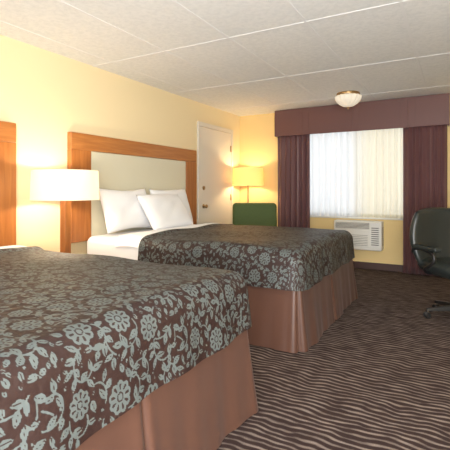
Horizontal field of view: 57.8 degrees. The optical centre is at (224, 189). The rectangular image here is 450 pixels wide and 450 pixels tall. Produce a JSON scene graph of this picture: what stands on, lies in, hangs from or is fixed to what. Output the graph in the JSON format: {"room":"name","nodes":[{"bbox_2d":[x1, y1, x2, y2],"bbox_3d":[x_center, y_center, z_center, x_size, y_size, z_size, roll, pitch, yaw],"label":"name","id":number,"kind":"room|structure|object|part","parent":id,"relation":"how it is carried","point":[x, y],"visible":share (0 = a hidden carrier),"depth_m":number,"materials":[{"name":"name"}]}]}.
{"room":"hotel room","nodes":[
{"label":"hotel room","id":0,"kind":"room"},
{"bbox_2d":[0,35,239,253],"bbox_3d":[-1.785,-0.055,3.594,0.120,2.450,8.350,0,0,29],"label":"wall","id":1,"kind":"structure","parent":0,"point":[48,95],"depth_m":3.90,"materials":[{"name":"beige paint"}]},
{"bbox_2d":[0,121,15,246],"bbox_3d":[-2.308,-0.025,2.483,0.059,1.070,2.180,0,0,29],"label":"headboard","id":2,"kind":"object","parent":1,"relation":"attached to","point":[7,129],"visible":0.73,"depth_m":3.35,"materials":[{"name":"brown wood"}]},
{"bbox_3d":[-2.308,-0.477,2.483,0.059,0.165,2.180,0,0,29],"label":"rail","id":3,"kind":"part","parent":2,"relation":"part of","materials":[{"name":"brown wood"}]},
{"bbox_2d":[67,132,196,242],"bbox_3d":[-0.963,-0.025,4.870,0.059,1.070,2.180,0,0,29],"label":"headboard","id":4,"kind":"object","parent":1,"relation":"attached to","point":[120,164],"visible":0.7,"depth_m":4.51,"materials":[{"name":"brown wood"}]},
{"bbox_3d":[-0.963,-0.477,4.870,0.059,0.165,2.180,0,0,29],"label":"rail","id":5,"kind":"part","parent":4,"relation":"part of","materials":[{"name":"brown wood"}]},
{"bbox_3d":[-0.968,0.058,4.873,0.047,0.905,1.680,0,0,29],"label":"upholstered panel","id":6,"kind":"part","parent":4,"relation":"part of","materials":[{"name":"fabric"}]},
{"bbox_2d":[197,121,232,223],"bbox_3d":[-0.134,0.085,6.371,0.029,2.170,1.070,0,0,29],"label":"door frame","id":7,"kind":"structure","parent":1,"relation":"attached to","point":[199,124],"depth_m":5.95,"materials":[{"name":"paint"}]},
{"bbox_2d":[201,127,230,223],"bbox_3d":[-0.138,0.116,6.373,0.021,2.092,0.930,0,0,29],"label":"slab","id":8,"kind":"object","parent":1,"relation":"attached to","point":[215,145],"visible":0.51,"depth_m":6.33,"materials":[{"name":"paint"}]},
{"bbox_2d":[0,0,449,115],"bbox_3d":[0.384,-1.330,2.372,5.100,0.100,8.350,0,0,29],"label":"ceiling","id":9,"kind":"structure","parent":0,"point":[378,35],"depth_m":3.59,"materials":[{"name":"tile"}]},
{"bbox_2d":[0,0,449,114],"bbox_3d":[0.384,-1.278,2.372,4.860,0.003,8.110,0,0,29],"label":"bars","id":10,"kind":"object","parent":9,"relation":"attached to","point":[400,2],"visible":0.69,"depth_m":3.68,"materials":[{"name":"white metal"}]},
{"bbox_2d":[335,91,361,108],"bbox_3d":[1.628,-1.172,5.395,0.347,0.215,0.347,0,0,29],"label":"ceiling light","id":11,"kind":"object","parent":9,"relation":"attached to","point":[347,99],"depth_m":5.29,"materials":[{"name":"white glass"}]},
{"bbox_2d":[217,268,449,449],"bbox_3d":[0.384,1.220,2.372,5.100,0.100,8.350,0,0,29],"label":"floor","id":12,"kind":"structure","parent":0,"point":[378,377],"depth_m":2.52,"materials":[{"name":"carpet"}]},
{"bbox_2d":[0,245,257,449],"bbox_3d":[-1.211,0.779,2.015,2.291,0.781,1.782,0,0,29],"label":"double bed","id":13,"kind":"object","parent":12,"relation":"on","point":[98,352],"visible":1,"depth_m":1.51,"materials":[{"name":"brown fabric"}]},
{"bbox_2d":[87,223,357,352],"bbox_3d":[0.027,0.779,4.220,2.284,0.782,1.882,0,0,29],"label":"double bed","id":14,"kind":"object","parent":12,"relation":"on","point":[300,281],"visible":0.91,"depth_m":3.29,"materials":[{"name":"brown fabric"}]},
{"bbox_2d":[99,188,151,233],"bbox_3d":[-1.034,0.205,4.336,0.219,0.448,0.720,0,0,29],"label":"pillow","id":15,"kind":"object","parent":14,"relation":"on","point":[122,210],"visible":0.88,"depth_m":4.18,"materials":[{"name":"white fabric"}]},
{"bbox_3d":[-0.012,0.599,4.236,2.200,0.293,1.726,0,0,29],"label":"mattress","id":16,"kind":"part","parent":14,"relation":"part of","materials":[{"name":"white fabric"}]},
{"bbox_2d":[136,194,193,229],"bbox_3d":[-0.657,0.240,4.617,0.303,0.382,0.780,0,0,29],"label":"pillow","id":17,"kind":"object","parent":14,"relation":"on","point":[161,211],"visible":0.96,"depth_m":4.46,"materials":[{"name":"white fabric"}]},
{"bbox_2d":[149,189,192,220],"bbox_3d":[-0.648,0.205,5.025,0.224,0.437,0.720,0,0,29],"label":"pillow","id":18,"kind":"object","parent":14,"relation":"on","point":[181,193],"visible":0.28,"depth_m":5.11,"materials":[{"name":"white fabric"}]},
{"bbox_2d":[138,223,354,290],"bbox_3d":[0.337,0.558,4.042,1.538,0.341,1.842,0,0,29],"label":"bedspread","id":19,"kind":"object","parent":14,"relation":"on","point":[269,258],"depth_m":3.34,"materials":[{"name":"brown fabric"}]},
{"bbox_2d":[232,167,263,202],"bbox_3d":[0.375,0.405,6.676,0.524,1.530,0.524,0,0,29],"label":"floor lamp","id":20,"kind":"object","parent":12,"relation":"on","point":[242,176],"visible":0.83,"depth_m":6.46,"materials":[{"name":"yellow fabric"}]},
{"bbox_3d":[0.375,-0.215,6.676,0.524,0.290,0.524,0,0,29],"label":"lamp shade","id":21,"kind":"part","parent":20,"relation":"part of","materials":[{"name":"fabric"}]},
{"bbox_2d":[232,203,276,225],"bbox_3d":[0.449,0.684,5.999,0.740,0.973,0.740,0,0,1],"label":"armchair","id":22,"kind":"object","parent":12,"relation":"on","point":[257,214],"visible":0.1,"depth_m":6.22,"materials":[{"name":"green fabric"}]},
{"bbox_2d":[410,207,449,318],"bbox_3d":[2.130,0.670,3.748,0.767,1.000,0.667,0,0,-15],"label":"office chair","id":23,"kind":"object","parent":12,"relation":"on","point":[430,227],"visible":1,"depth_m":3.86,"materials":[{"name":"black leather"}]},
{"bbox_3d":[1.851,0.648,3.731,0.169,0.256,0.380,0,0,-7],"label":"arm frame","id":24,"kind":"part","parent":23,"relation":"part of","materials":[{"name":"black plastic"}]},
{"bbox_3d":[2.081,0.455,3.970,0.700,0.570,0.212,0,0,-13],"label":"backrest","id":25,"kind":"part","parent":23,"relation":"part of","materials":[{"name":"black leather"}]},
{"bbox_3d":[2.140,0.717,3.707,0.600,0.155,0.580,0,0,-12],"label":"seat","id":26,"kind":"part","parent":23,"relation":"part of","materials":[{"name":"black leather"}]},
{"bbox_3d":[1.976,1.075,3.716,0.270,0.058,0.054,0,0,3],"label":"leg","id":27,"kind":"part","parent":23,"relation":"part of","materials":[{"name":"black plastic"}]},
{"bbox_3d":[2.099,1.075,3.866,0.054,0.058,0.270,0,0,-15],"label":"leg","id":28,"kind":"part","parent":23,"relation":"part of","materials":[{"name":"black plastic"}]},
{"bbox_3d":[-1.421,0.890,3.544,0.538,0.560,0.500,0,0,29],"label":"nightstand","id":29,"kind":"object","parent":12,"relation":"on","visible":0},
{"bbox_2d":[30,169,99,252],"bbox_3d":[-1.363,0.222,3.488,0.556,0.774,0.556,0,0,29],"label":"table lamp","id":30,"kind":"object","parent":29,"relation":"on","point":[65,186],"visible":0.88,"depth_m":3.28,"materials":[{"name":"white fabric"}]},
{"bbox_3d":[-1.363,-0.040,3.488,0.556,0.250,0.556,0,0,29],"label":"lamp shade","id":31,"kind":"part","parent":30,"relation":"part of","materials":[{"name":"fabric"}]},
{"bbox_3d":[-1.363,0.328,3.488,0.064,0.515,0.064,0,0,29],"label":"post","id":32,"kind":"part","parent":30,"relation":"part of","materials":[{"name":"brown wood"}]},
{"bbox_2d":[240,113,449,264],"bbox_3d":[2.404,-0.055,5.957,4.860,2.450,0.120,0,0,29],"label":"wall","id":33,"kind":"structure","parent":0,"point":[258,141],"depth_m":6.82,"materials":[{"name":"yellow paint"}]},
{"bbox_2d":[310,216,402,219],"bbox_3d":[1.964,0.417,6.133,1.860,0.025,0.065,0,0,29],"label":"sill","id":34,"kind":"structure","parent":33,"relation":"attached to","point":[310,216],"depth_m":6.08,"materials":[{"name":"white plastic"}]},
{"bbox_2d":[310,128,402,217],"bbox_3d":[1.933,-0.315,6.079,1.606,1.431,0.048,0,0,29],"label":"sheer curtain","id":35,"kind":"object","parent":33,"relation":"hanging from","point":[353,173],"visible":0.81,"depth_m":6.05,"materials":[{"name":"fabric"}]},
{"bbox_2d":[334,219,383,250],"bbox_3d":[1.965,0.660,6.011,0.682,0.420,0.215,0,0,29],"label":"air conditioner","id":36,"kind":"object","parent":33,"relation":"attached to","point":[366,234],"visible":0.83,"depth_m":5.88,"materials":[{"name":"white plastic"}]},
{"bbox_3d":[1.851,0.700,5.963,0.490,0.240,0.012,0,0,29],"label":"panel","id":37,"kind":"part","parent":36,"relation":"part of","materials":[{"name":"white plastic"}]},
{"bbox_3d":[2.135,0.650,5.806,0.120,0.340,0.006,0,0,29],"label":"control panel","id":38,"kind":"part","parent":36,"relation":"part of","materials":[{"name":"paint"}]},
{"bbox_2d":[275,93,449,136],"bbox_3d":[1.918,-1.065,6.043,2.470,0.418,0.206,0,0,29],"label":"window valance","id":39,"kind":"object","parent":33,"relation":"attached to","point":[427,110],"visible":0.88,"depth_m":5.86,"materials":[{"name":"fabric"}]},
{"bbox_2d":[278,134,309,227],"bbox_3d":[1.084,0.104,6.477,0.534,2.108,0.068,0,0,29],"label":"window curtain","id":40,"kind":"object","parent":39,"relation":"hanging from","point":[294,150],"visible":0.69,"depth_m":6.47,"materials":[{"name":"fabric"}]},
{"bbox_2d":[403,125,446,276],"bbox_3d":[2.719,0.104,5.558,0.543,2.108,0.061,0,0,29],"label":"window curtain","id":41,"kind":"object","parent":39,"relation":"hanging from","point":[424,147],"visible":0.71,"depth_m":5.59,"materials":[{"name":"fabric"}]},
{"bbox_2d":[353,261,402,271],"bbox_3d":[2.377,1.120,5.897,4.848,0.100,0.012,0,0,29],"label":"baseboard","id":42,"kind":"structure","parent":33,"relation":"attached to","point":[364,265],"depth_m":5.96,"materials":[{"name":"brown wood"}]}
]}

